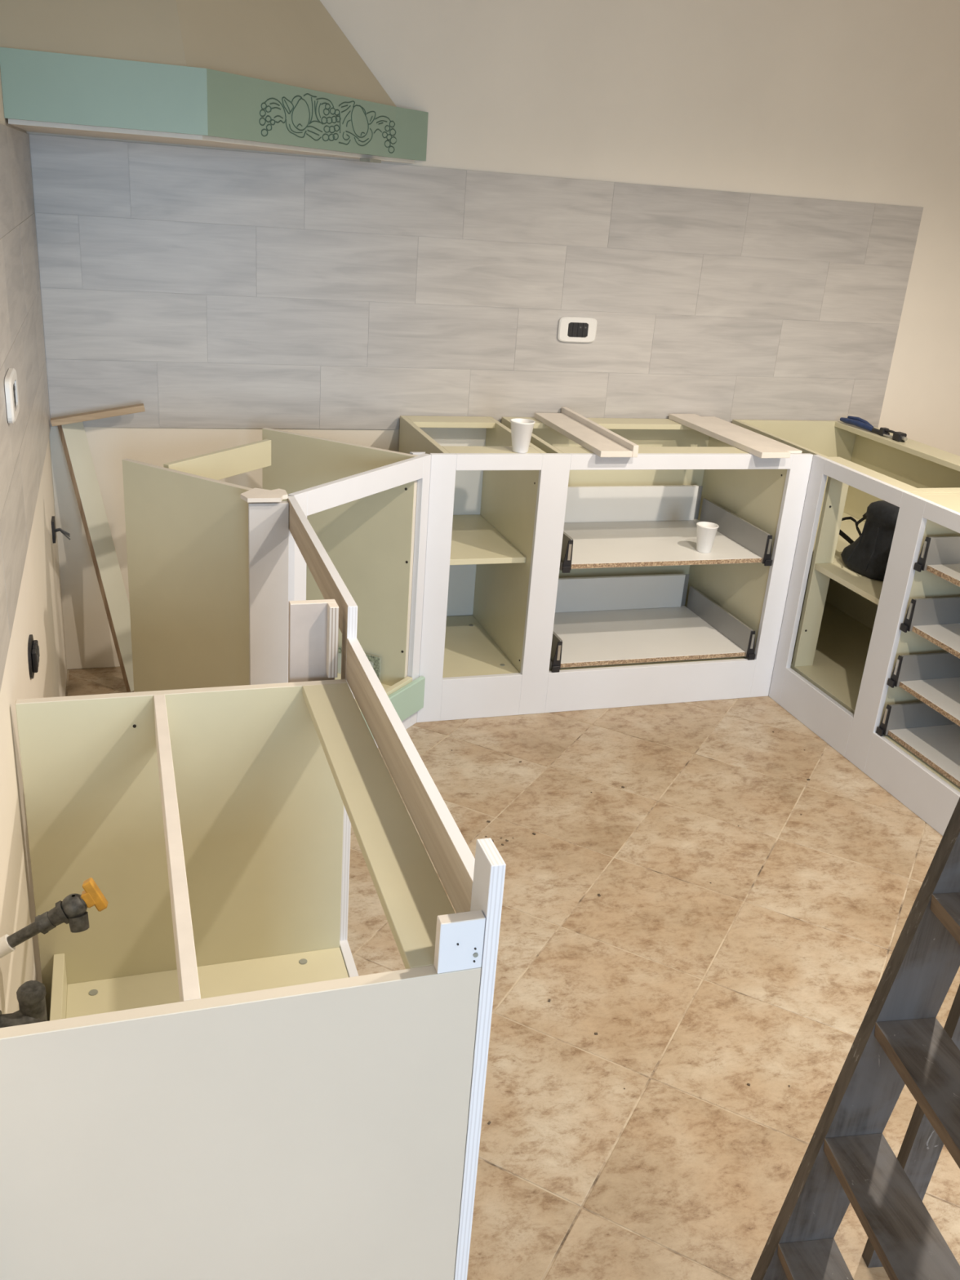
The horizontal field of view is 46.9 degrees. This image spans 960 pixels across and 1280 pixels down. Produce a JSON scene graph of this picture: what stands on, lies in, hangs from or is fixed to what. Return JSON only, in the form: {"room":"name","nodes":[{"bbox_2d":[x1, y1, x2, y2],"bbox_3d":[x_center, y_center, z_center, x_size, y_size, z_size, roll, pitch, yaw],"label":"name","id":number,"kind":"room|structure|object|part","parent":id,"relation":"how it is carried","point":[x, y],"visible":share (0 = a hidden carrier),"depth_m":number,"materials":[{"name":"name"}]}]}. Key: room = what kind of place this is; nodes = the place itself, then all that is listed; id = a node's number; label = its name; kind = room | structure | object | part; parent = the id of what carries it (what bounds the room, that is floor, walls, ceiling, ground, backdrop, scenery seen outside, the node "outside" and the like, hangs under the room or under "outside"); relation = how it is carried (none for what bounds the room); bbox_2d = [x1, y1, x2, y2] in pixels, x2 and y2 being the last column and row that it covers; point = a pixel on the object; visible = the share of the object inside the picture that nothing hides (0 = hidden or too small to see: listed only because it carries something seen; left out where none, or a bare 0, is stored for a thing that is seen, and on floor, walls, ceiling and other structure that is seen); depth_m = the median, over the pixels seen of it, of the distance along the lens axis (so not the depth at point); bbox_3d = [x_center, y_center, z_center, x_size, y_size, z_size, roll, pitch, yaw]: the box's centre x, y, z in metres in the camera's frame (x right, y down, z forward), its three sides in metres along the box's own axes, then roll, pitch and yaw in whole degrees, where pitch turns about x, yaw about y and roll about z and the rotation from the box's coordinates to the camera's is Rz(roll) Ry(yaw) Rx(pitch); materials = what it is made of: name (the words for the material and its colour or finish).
{"room":"kitchen","nodes":[
{"label":"kitchen","id":0,"kind":"room"},
{"bbox_2d":[0,68,66,1013],"bbox_3d":[-0.374,0.026,0.362,0.120,2.750,6.306,-3,23,-18],"label":"wall","id":1,"kind":"structure","parent":0,"point":[31,597],"depth_m":2.23,"materials":[{"name":"paint"}]},
{"bbox_2d":[4,368,19,423],"bbox_3d":[-0.873,-0.457,2.063,0.011,0.085,0.150,-3,23,-18],"label":"wall socket","id":2,"kind":"object","parent":1,"relation":"attached to","point":[11,379],"visible":1,"depth_m":2.01,"materials":[{"name":"white plastic"}]},
{"bbox_2d":[0,980,47,1027],"bbox_3d":[-0.609,0.494,1.460,0.072,0.072,0.045,-7,25,-26],"label":"pipe elbow","id":3,"kind":"object","parent":1,"relation":"attached to","point":[30,995],"visible":0.74,"depth_m":1.45,"materials":[{"name":"grey plastic"}]},
{"bbox_2d":[27,634,39,679],"bbox_3d":[-0.926,0.034,2.298,0.016,0.082,0.112,-3,23,-18],"label":"socket","id":4,"kind":"object","parent":1,"relation":"attached to","point":[33,655],"visible":1,"depth_m":2.27,"materials":[{"name":"black plastic"}]},
{"bbox_2d":[0,877,108,958],"bbox_3d":[-0.592,0.383,1.519,0.155,0.104,0.041,-3,23,-18],"label":"gas valve","id":5,"kind":"object","parent":1,"relation":"attached to","point":[72,910],"visible":1,"depth_m":1.51,"materials":[{"name":"grey metal"}]},
{"bbox_3d":[-0.547,0.361,1.528,0.014,0.019,0.020,-3,23,-18],"label":"stem","id":6,"kind":"part","parent":5,"relation":"part of","materials":[{"name":"silver metal"}]},
{"bbox_3d":[-0.534,0.352,1.530,0.035,0.047,0.027,-3,23,-18],"label":"handle","id":7,"kind":"part","parent":5,"relation":"part of","materials":[{"name":"orange plastic"}]},
{"bbox_2d":[51,515,70,543],"bbox_3d":[-1.236,-0.326,3.264,0.049,0.065,0.060,-3,23,-18],"label":"outlet","id":8,"kind":"object","parent":1,"relation":"attached to","point":[55,531],"visible":1,"depth_m":3.25,"materials":[{"name":"black plastic"}]},
{"bbox_2d":[26,0,959,669],"bbox_3d":[0.949,-1.312,3.898,4.920,2.750,0.120,-3,23,-18],"label":"wall","id":9,"kind":"structure","parent":0,"point":[753,206],"depth_m":3.56,"materials":[{"name":"tile"}]},
{"bbox_2d":[0,0,428,163],"bbox_3d":[-0.552,-1.797,2.665,1.136,1.136,0.770,-3,23,-18],"label":"extractor hood","id":10,"kind":"object","parent":9,"relation":"attached to","point":[278,76],"visible":1,"depth_m":2.52,"materials":[{"name":"green paint"}]},
{"bbox_3d":[-0.609,-1.295,2.877,1.096,0.022,0.743,-3,23,-18],"label":"underside panel","id":11,"kind":"part","parent":10,"relation":"part of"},
{"bbox_2d":[360,158,381,163],"bbox_3d":[-0.313,-1.369,3.158,0.034,0.009,0.065,13,24,21],"label":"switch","id":12,"kind":"object","parent":10,"relation":"attached to","point":[368,160],"depth_m":3.14,"materials":[{"name":"grey plastic"}]},
{"bbox_2d":[557,316,597,342],"bbox_3d":[0.329,-1.045,3.725,0.138,0.083,0.011,-3,23,-18],"label":"wall socket","id":13,"kind":"object","parent":9,"relation":"attached to","point":[581,329],"visible":1,"depth_m":3.72,"materials":[{"name":"white plastic"}]},
{"bbox_2d":[65,666,959,1279],"bbox_3d":[1.804,1.202,1.671,4.900,0.100,6.400,-3,23,-18],"label":"floor","id":14,"kind":"structure","parent":0,"point":[766,975],"depth_m":2.46,"materials":[{"name":"tile"}]},
{"bbox_2d":[57,422,133,692],"bbox_3d":[-1.168,-0.252,3.443,0.247,0.825,0.080,15,24,25],"label":"leaning board","id":15,"kind":"object","parent":14,"relation":"on","point":[73,436],"visible":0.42,"depth_m":3.42,"materials":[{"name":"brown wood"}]},
{"bbox_2d":[50,403,145,426],"bbox_3d":[-1.142,-0.673,3.305,0.269,0.066,0.032,-3,23,-18],"label":"batten","id":16,"kind":"object","parent":15,"relation":"on","point":[136,408],"visible":1,"depth_m":3.29,"materials":[{"name":"brown wood"}]},
{"bbox_2d":[0,679,480,1279],"bbox_3d":[-0.416,0.573,1.720,0.562,0.712,0.833,-3,23,-18],"label":"base cabinet","id":17,"kind":"object","parent":14,"relation":"on","point":[207,1090],"visible":0.97,"depth_m":1.39,"materials":[{"name":"beige wood"}]},
{"bbox_3d":[-0.666,0.778,1.723,0.019,0.095,0.797,-3,23,-18],"label":"rail","id":18,"kind":"part","parent":17,"relation":"part of","materials":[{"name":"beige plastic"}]},
{"bbox_3d":[-0.441,0.285,1.587,0.019,0.085,0.797,-3,23,-18],"label":"rail","id":19,"kind":"part","parent":17,"relation":"part of","materials":[{"name":"beige wood"}]},
{"bbox_3d":[-0.538,0.418,2.076,0.562,0.712,0.018,-3,23,-18],"label":"panel","id":20,"kind":"part","parent":17,"relation":"part of","materials":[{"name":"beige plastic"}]},
{"bbox_3d":[-0.412,0.795,1.817,0.519,0.018,0.797,-3,23,-18],"label":"panel","id":21,"kind":"part","parent":17,"relation":"part of","materials":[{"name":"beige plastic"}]},
{"bbox_3d":[-0.294,0.727,1.363,0.562,0.712,0.018,-3,23,-18],"label":"panel","id":22,"kind":"part","parent":17,"relation":"part of","materials":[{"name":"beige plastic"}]},
{"bbox_2d":[288,599,338,682],"bbox_3d":[-0.308,0.052,2.036,0.084,0.252,0.043,-3,23,-18],"label":"block","id":23,"kind":"object","parent":17,"relation":"attached to","point":[313,624],"visible":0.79,"depth_m":2.01,"materials":[{"name":"white wood"}]},
{"bbox_3d":[-0.163,0.240,1.662,0.082,0.018,0.797,-3,23,-18],"label":"rail","id":24,"kind":"part","parent":17,"relation":"part of","materials":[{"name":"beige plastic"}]},
{"bbox_2d":[433,910,485,973],"bbox_3d":[-0.024,0.353,1.291,0.054,0.070,0.019,-3,23,-18],"label":"block","id":25,"kind":"object","parent":17,"relation":"on","point":[460,936],"visible":1,"depth_m":1.28,"materials":[{"name":"white paint"}]},
{"bbox_2d":[248,501,288,684],"bbox_3d":[-0.527,0.068,2.756,0.093,0.848,0.018,-3,23,-18],"label":"end post","id":26,"kind":"object","parent":14,"relation":"on","point":[268,522],"visible":0.48,"depth_m":2.67,"materials":[{"name":"white wood"}]},
{"bbox_2d":[240,488,288,502],"bbox_3d":[-0.511,-0.343,2.613,0.109,0.010,0.093,-3,23,-18],"label":"board","id":27,"kind":"object","parent":26,"relation":"on","point":[255,495],"visible":1,"depth_m":2.59,"materials":[{"name":"white wood"}]},
{"bbox_2d":[122,427,431,747],"bbox_3d":[-0.557,-0.102,3.161,0.565,0.854,0.662,16,25,26],"label":"base cabinet","id":28,"kind":"object","parent":14,"relation":"on","point":[187,528],"visible":0.72,"depth_m":3.00,"materials":[{"name":"beige wood"}]},
{"bbox_3d":[-0.743,-0.015,2.912,0.478,0.854,0.018,16,25,26],"label":"panel","id":29,"kind":"part","parent":28,"relation":"part of","materials":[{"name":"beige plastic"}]},
{"bbox_3d":[-0.709,-0.479,3.023,0.018,0.075,0.421,15,24,24],"label":"rail","id":30,"kind":"part","parent":28,"relation":"part of","materials":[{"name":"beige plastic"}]},
{"bbox_3d":[-0.444,-0.184,3.384,0.527,0.854,0.018,14,24,22],"label":"panel","id":31,"kind":"part","parent":28,"relation":"part of","materials":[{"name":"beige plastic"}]},
{"bbox_2d":[337,646,380,679],"bbox_3d":[-0.417,0.068,3.439,0.246,0.090,0.003,14,24,22],"label":"sheet","id":32,"kind":"object","parent":28,"relation":"on","point":[376,660],"visible":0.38,"depth_m":3.39,"materials":[{"name":"green"}]},
{"bbox_3d":[-0.299,-0.413,2.920,0.018,0.062,0.529,16,25,26],"label":"rail","id":33,"kind":"part","parent":28,"relation":"part of","materials":[{"name":"white paint"}]},
{"bbox_3d":[-0.596,0.184,3.265,0.497,0.018,0.573,15,25,25],"label":"panel","id":34,"kind":"part","parent":28,"relation":"part of","materials":[{"name":"beige wood"}]},
{"bbox_3d":[-0.353,0.288,3.206,0.018,0.128,0.529,16,25,26],"label":"rail","id":35,"kind":"part","parent":28,"relation":"part of","materials":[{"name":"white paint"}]},
{"bbox_3d":[-0.322,0.246,3.195,0.017,0.107,0.580,16,25,26],"label":"drawer","id":36,"kind":"part","parent":28,"relation":"part of","materials":[{"name":"green paint"}]},
{"bbox_2d":[286,496,506,1279],"bbox_3d":[-0.246,0.350,2.108,0.018,0.854,1.581,-3,23,-18],"label":"frame","id":37,"kind":"object","parent":14,"relation":"on","point":[470,883],"visible":0.66,"depth_m":1.52,"materials":[{"name":"white paint"}]},
{"bbox_3d":[-0.341,-0.166,2.320,0.018,0.072,0.733,-3,23,-18],"label":"rail","id":38,"kind":"part","parent":37,"relation":"part of","materials":[{"name":"white paint"}]},
{"bbox_3d":[-0.168,0.818,1.943,0.018,0.125,0.776,-3,23,-18],"label":"rail","id":39,"kind":"part","parent":37,"relation":"part of","materials":[{"name":"white paint"}]},
{"bbox_3d":[-0.119,0.181,1.684,0.018,0.082,0.776,-3,23,-18],"label":"apron rail","id":40,"kind":"part","parent":37,"relation":"part of","materials":[{"name":"white paint"}]},
{"bbox_2d":[407,452,425,671],"bbox_3d":[-0.207,-0.142,3.325,0.046,0.854,0.014,-3,23,-18],"label":"strip","id":41,"kind":"object","parent":14,"relation":"on","point":[411,453],"visible":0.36,"depth_m":3.17,"materials":[{"name":"white paint"}]},
{"bbox_2d":[398,415,546,677],"bbox_3d":[-0.063,-0.253,3.625,0.318,0.854,0.532,-3,23,-18],"label":"base cabinet","id":42,"kind":"object","parent":14,"relation":"on","point":[494,511],"visible":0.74,"depth_m":3.64,"materials":[{"name":"beige wood"}]},
{"bbox_3d":[-0.205,-0.245,3.579,0.018,0.854,0.532,-3,23,-18],"label":"panel","id":43,"kind":"part","parent":42,"relation":"part of","materials":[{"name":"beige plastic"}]},
{"bbox_3d":[-0.098,-0.721,3.657,0.282,0.018,0.100,-3,23,-18],"label":"rail","id":44,"kind":"part","parent":42,"relation":"part of","materials":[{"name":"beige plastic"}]},
{"bbox_3d":[-0.136,-0.406,3.829,0.282,0.697,0.006,-3,23,-18],"label":"panel","id":45,"kind":"part","parent":42,"relation":"part of","materials":[{"name":"white wood"}]},
{"bbox_3d":[-0.082,0.025,3.732,0.282,0.018,0.520,-3,23,-18],"label":"panel","id":46,"kind":"part","parent":42,"relation":"part of","materials":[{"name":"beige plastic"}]},
{"bbox_2d":[449,514,525,564],"bbox_3d":[-0.062,-0.332,3.609,0.281,0.018,0.476,-3,23,-18],"label":"shelf","id":47,"kind":"object","parent":42,"relation":"attached to","point":[476,539],"depth_m":3.54,"materials":[{"name":"beige wood"}]},
{"bbox_3d":[0.033,-0.555,3.274,0.282,0.018,0.090,-3,23,-18],"label":"rail","id":48,"kind":"part","parent":42,"relation":"part of","materials":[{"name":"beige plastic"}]},
{"bbox_3d":[0.080,-0.260,3.670,0.018,0.854,0.532,-3,23,-18],"label":"panel","id":49,"kind":"part","parent":42,"relation":"part of","materials":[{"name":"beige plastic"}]},
{"bbox_2d":[510,417,535,453],"bbox_3d":[0.122,-0.600,3.255,0.074,0.091,0.074,-3,23,-18],"label":"plastic cup","id":50,"kind":"object","parent":42,"relation":"on","point":[522,429],"visible":1,"depth_m":3.23,"materials":[{"name":"white plastic"}]},
{"bbox_2d":[416,453,813,722],"bbox_3d":[0.431,-0.170,3.515,1.267,0.854,0.018,-3,23,-18],"label":"frame","id":51,"kind":"object","parent":14,"relation":"on","point":[535,689],"visible":0.98,"depth_m":3.50,"materials":[{"name":"white paint"}]},
{"bbox_3d":[0.001,0.180,3.519,0.264,0.142,0.018,-3,23,-18],"label":"rail","id":52,"kind":"part","parent":51,"relation":"part of","materials":[{"name":"white paint"}]},
{"bbox_3d":[0.055,-0.521,3.234,0.264,0.047,0.018,-3,23,-18],"label":"rail","id":53,"kind":"part","parent":51,"relation":"part of","materials":[{"name":"white paint"}]},
{"bbox_3d":[0.575,0.150,3.703,0.761,0.142,0.018,-3,23,-18],"label":"rail","id":54,"kind":"part","parent":51,"relation":"part of","materials":[{"name":"white paint"}]},
{"bbox_3d":[0.629,-0.552,3.417,0.761,0.047,0.018,-3,23,-18],"label":"rail","id":55,"kind":"part","parent":51,"relation":"part of","materials":[{"name":"white paint"}]},
{"bbox_2d":[451,731,809,1124],"bbox_3d":[0.433,0.572,2.824,1.558,0.003,1.521,-3,23,-18],"label":"crumbs","id":56,"kind":"object","parent":14,"relation":"on","point":[488,821],"visible":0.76,"depth_m":2.87,"materials":[{"name":"brown"}]},
{"bbox_2d":[501,417,786,672],"bbox_3d":[0.515,-0.280,3.801,0.817,0.854,0.550,-3,23,-18],"label":"base cabinet","id":57,"kind":"object","parent":14,"relation":"on","point":[635,588],"visible":0.7,"depth_m":3.88,"materials":[{"name":"beige wood"}]},
{"bbox_3d":[0.132,-0.263,3.687,0.018,0.854,0.532,-3,23,-18],"label":"panel","id":58,"kind":"part","parent":57,"relation":"part of","materials":[{"name":"beige wood"}]},
{"bbox_3d":[0.187,-0.036,3.745,0.016,0.100,0.443,-3,23,-18],"label":"rail","id":59,"kind":"part","parent":57,"relation":"part of","materials":[{"name":"grey metal"}]},
{"bbox_3d":[0.211,-0.348,3.618,0.016,0.100,0.443,-3,23,-18],"label":"rail","id":60,"kind":"part","parent":57,"relation":"part of","materials":[{"name":"grey metal"}]},
{"bbox_2d":[534,407,639,457],"bbox_3d":[0.327,-0.673,3.546,0.121,0.036,0.590,-3,23,-18],"label":"board","id":61,"kind":"object","parent":57,"relation":"on","point":[592,436],"visible":1,"depth_m":3.48,"materials":[{"name":"white wood"}]},
{"bbox_3d":[0.477,-0.752,3.840,0.781,0.018,0.100,-3,23,-18],"label":"rail","id":62,"kind":"part","parent":57,"relation":"part of","materials":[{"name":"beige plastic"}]},
{"bbox_3d":[0.439,-0.437,4.013,0.781,0.697,0.006,-3,23,-18],"label":"panel","id":63,"kind":"part","parent":57,"relation":"part of","materials":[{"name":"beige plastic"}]},
{"bbox_3d":[0.493,-0.006,3.915,0.781,0.018,0.520,-3,23,-18],"label":"panel","id":64,"kind":"part","parent":57,"relation":"part of","materials":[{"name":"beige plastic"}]},
{"bbox_3d":[0.513,-0.020,3.880,0.686,0.016,0.455,-3,23,-18],"label":"drawer","id":65,"kind":"part","parent":57,"relation":"part of","materials":[{"name":"white wood"}]},
{"bbox_3d":[0.608,-0.586,3.457,0.781,0.018,0.090,-3,23,-18],"label":"rail","id":66,"kind":"part","parent":57,"relation":"part of","materials":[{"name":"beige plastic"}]},
{"bbox_3d":[0.537,-0.333,3.753,0.686,0.016,0.455,-3,23,-18],"label":"drawer","id":67,"kind":"part","parent":57,"relation":"part of","materials":[{"name":"white wood"}]},
{"bbox_2d":[696,521,719,553],"bbox_3d":[0.748,-0.338,3.663,0.074,0.091,0.074,-3,23,-18],"label":"plastic cup","id":68,"kind":"object","parent":57,"relation":"on","point":[706,531],"visible":1,"depth_m":3.64,"materials":[{"name":"white plastic"}]},
{"bbox_3d":[0.855,-0.071,3.959,0.016,0.100,0.443,-3,23,-18],"label":"rail","id":69,"kind":"part","parent":57,"relation":"part of","materials":[{"name":"grey metal"}]},
{"bbox_2d":[668,413,791,457],"bbox_3d":[0.822,-0.688,3.699,0.105,0.018,0.600,-4,24,-20],"label":"plank","id":70,"kind":"object","parent":57,"relation":"on","point":[755,446],"visible":1,"depth_m":3.64,"materials":[{"name":"white wood"}]},
{"bbox_3d":[0.878,-0.384,3.832,0.016,0.100,0.443,-3,23,-18],"label":"rail","id":71,"kind":"part","parent":57,"relation":"part of","materials":[{"name":"grey metal"}]},
{"bbox_3d":[0.892,-0.304,3.929,0.018,0.854,0.532,-3,23,-18],"label":"panel","id":72,"kind":"part","parent":57,"relation":"part of","materials":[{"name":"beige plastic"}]},
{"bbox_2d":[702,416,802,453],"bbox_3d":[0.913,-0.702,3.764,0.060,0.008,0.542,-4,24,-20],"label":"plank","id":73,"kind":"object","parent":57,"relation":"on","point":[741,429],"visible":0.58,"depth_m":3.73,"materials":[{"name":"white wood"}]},
{"bbox_2d":[732,419,959,714],"bbox_3d":[1.297,-0.229,3.823,0.536,0.854,1.019,-3,23,-18],"label":"base cabinet","id":74,"kind":"object","parent":14,"relation":"on","point":[840,604],"visible":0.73,"depth_m":3.85,"materials":[{"name":"beige wood"}]},
{"bbox_3d":[0.985,-0.299,3.936,0.018,0.854,0.580,-3,23,-18],"label":"blind panel","id":75,"kind":"part","parent":74,"relation":"part of","materials":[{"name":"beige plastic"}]},
{"bbox_3d":[1.156,-0.419,4.263,0.518,0.854,0.018,-3,23,-18],"label":"panel","id":76,"kind":"part","parent":74,"relation":"part of","materials":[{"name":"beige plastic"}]},
{"bbox_3d":[1.127,-0.236,3.650,0.072,0.698,0.018,-3,23,-18],"label":"blind panel","id":77,"kind":"part","parent":74,"relation":"part of","materials":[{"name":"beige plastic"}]},
{"bbox_3d":[1.285,0.046,3.936,0.518,0.018,0.985,-3,23,-18],"label":"panel","id":78,"kind":"part","parent":74,"relation":"part of","materials":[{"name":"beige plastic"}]},
{"bbox_2d":[812,511,883,604],"bbox_3d":[1.307,-0.295,3.796,0.507,0.018,0.983,-3,23,-18],"label":"shelf","id":79,"kind":"object","parent":74,"relation":"attached to","point":[834,567],"depth_m":3.59,"materials":[{"name":"beige wood"}]},
{"bbox_2d":[839,500,899,581],"bbox_3d":[1.258,-0.344,3.566,0.151,0.237,0.336,-3,23,-18],"label":"backpack","id":80,"kind":"object","parent":74,"relation":"on","point":[868,556],"visible":0.64,"depth_m":3.48,"materials":[{"name":"black fabric"}]},
{"bbox_2d":[840,415,907,441],"bbox_3d":[1.419,-0.763,3.978,0.042,0.033,0.342,-5,24,-21],"label":"pliers","id":81,"kind":"object","parent":74,"relation":"on","point":[856,421],"visible":1,"depth_m":3.97,"materials":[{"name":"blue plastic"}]},
{"bbox_3d":[1.185,-0.496,3.346,0.059,0.018,0.423,-3,23,-18],"label":"rail","id":82,"kind":"part","parent":74,"relation":"part of","materials":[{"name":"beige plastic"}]},
{"bbox_3d":[1.552,-0.297,3.879,0.006,0.697,0.985,-3,23,-18],"label":"panel","id":83,"kind":"part","parent":74,"relation":"part of","materials":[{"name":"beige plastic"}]},
{"bbox_3d":[1.530,-0.625,3.729,0.110,0.018,0.985,-3,23,-18],"label":"rail","id":84,"kind":"part","parent":74,"relation":"part of","materials":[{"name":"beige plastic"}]},
{"bbox_3d":[1.448,-0.039,3.383,0.536,0.854,0.016,-3,23,-18],"label":"panel","id":85,"kind":"part","parent":74,"relation":"part of","materials":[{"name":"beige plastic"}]},
{"bbox_3d":[1.445,-0.434,3.242,0.366,0.018,0.037,-3,23,-18],"label":"cross rail","id":86,"kind":"part","parent":74,"relation":"part of","materials":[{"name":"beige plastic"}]},
{"bbox_2d":[751,797,959,1279],"bbox_3d":[0.694,0.491,1.318,0.383,1.322,0.550,1,22,-8],"label":"step ladder","id":87,"kind":"object","parent":14,"relation":"on","point":[900,1041],"visible":1,"depth_m":1.54,"materials":[{"name":"grey wood"}]},
{"bbox_3d":[0.730,0.445,1.573,0.128,1.220,0.022,1,22,-8],"label":"leg","id":88,"kind":"part","parent":87,"relation":"part of","materials":[{"name":"grey wood"}]},
{"bbox_2d":[768,454,959,835],"bbox_3d":[1.268,0.083,3.051,0.018,0.854,1.487,-3,23,-18],"label":"frame","id":89,"kind":"object","parent":14,"relation":"on","point":[854,736],"visible":0.99,"depth_m":3.30,"materials":[{"name":"white paint"}]},
{"bbox_3d":[1.098,0.230,3.608,0.018,0.138,0.383,-3,23,-18],"label":"rail","id":90,"kind":"part","parent":89,"relation":"part of","materials":[{"name":"white paint"}]},
{"bbox_3d":[1.152,-0.474,3.322,0.018,0.046,0.383,-3,23,-18],"label":"rail","id":91,"kind":"part","parent":89,"relation":"part of","materials":[{"name":"white paint"}]},
{"bbox_3d":[1.312,0.501,2.983,0.018,0.138,0.844,-3,23,-18],"label":"rail","id":92,"kind":"part","parent":89,"relation":"part of","materials":[{"name":"white paint"}]},
{"bbox_3d":[1.366,-0.203,2.696,0.018,0.046,0.844,-3,23,-18],"label":"rail","id":93,"kind":"part","parent":89,"relation":"part of","materials":[{"name":"white paint"}]},
{"bbox_2d":[875,493,959,791],"bbox_3d":[1.595,0.156,2.932,0.549,0.854,1.008,-3,23,-18],"label":"base cabinet","id":94,"kind":"object","parent":14,"relation":"on","point":[921,714],"visible":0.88,"depth_m":3.19,"materials":[{"name":"beige wood"}]},
{"bbox_3d":[1.471,-0.063,3.289,0.526,0.698,0.018,-3,23,-18],"label":"panel","id":95,"kind":"part","parent":94,"relation":"part of","materials":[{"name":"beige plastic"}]},
{"bbox_3d":[1.423,0.225,3.354,0.448,0.096,0.016,-3,23,-18],"label":"rail","id":96,"kind":"part","parent":94,"relation":"part of","materials":[{"name":"grey metal"}]},
{"bbox_3d":[1.580,0.431,3.047,0.536,0.018,0.972,-3,23,-18],"label":"panel","id":97,"kind":"part","parent":94,"relation":"part of","materials":[{"name":"white wood"}]},
{"bbox_3d":[1.550,0.409,3.032,0.460,0.016,0.764,-3,23,-18],"label":"drawer","id":98,"kind":"part","parent":94,"relation":"part of","materials":[{"name":"white wood"}]},
{"bbox_3d":[1.434,0.078,3.295,0.448,0.096,0.016,-3,23,-18],"label":"rail","id":99,"kind":"part","parent":94,"relation":"part of","materials":[{"name":"grey metal"}]},
{"bbox_3d":[1.561,0.262,2.972,0.460,0.016,0.764,-3,23,-18],"label":"drawer","id":100,"kind":"part","parent":94,"relation":"part of","materials":[{"name":"white wood"}]},
{"bbox_3d":[1.446,-0.084,3.229,0.448,0.096,0.016,-3,23,-18],"label":"rail","id":101,"kind":"part","parent":94,"relation":"part of","materials":[{"name":"grey metal"}]},
{"bbox_3d":[1.574,0.100,2.907,0.460,0.016,0.764,-3,23,-18],"label":"drawer","id":102,"kind":"part","parent":94,"relation":"part of","materials":[{"name":"white wood"}]},
{"bbox_3d":[1.453,-0.032,3.368,0.536,0.854,0.018,-3,23,-18],"label":"panel","id":103,"kind":"part","parent":94,"relation":"part of","materials":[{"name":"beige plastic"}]},
{"bbox_3d":[1.444,-0.220,2.718,0.144,0.018,0.972,-3,23,-18],"label":"rail","id":104,"kind":"part","parent":94,"relation":"part of","materials":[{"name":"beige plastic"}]},
{"bbox_3d":[1.459,-0.254,3.159,0.448,0.096,0.016,-3,23,-18],"label":"rail","id":105,"kind":"part","parent":94,"relation":"part of","materials":[{"name":"grey metal"}]},
{"bbox_3d":[1.587,-0.070,2.837,0.460,0.016,0.764,-3,23,-18],"label":"drawer","id":106,"kind":"part","parent":94,"relation":"part of","materials":[{"name":"white wood"}]}
]}

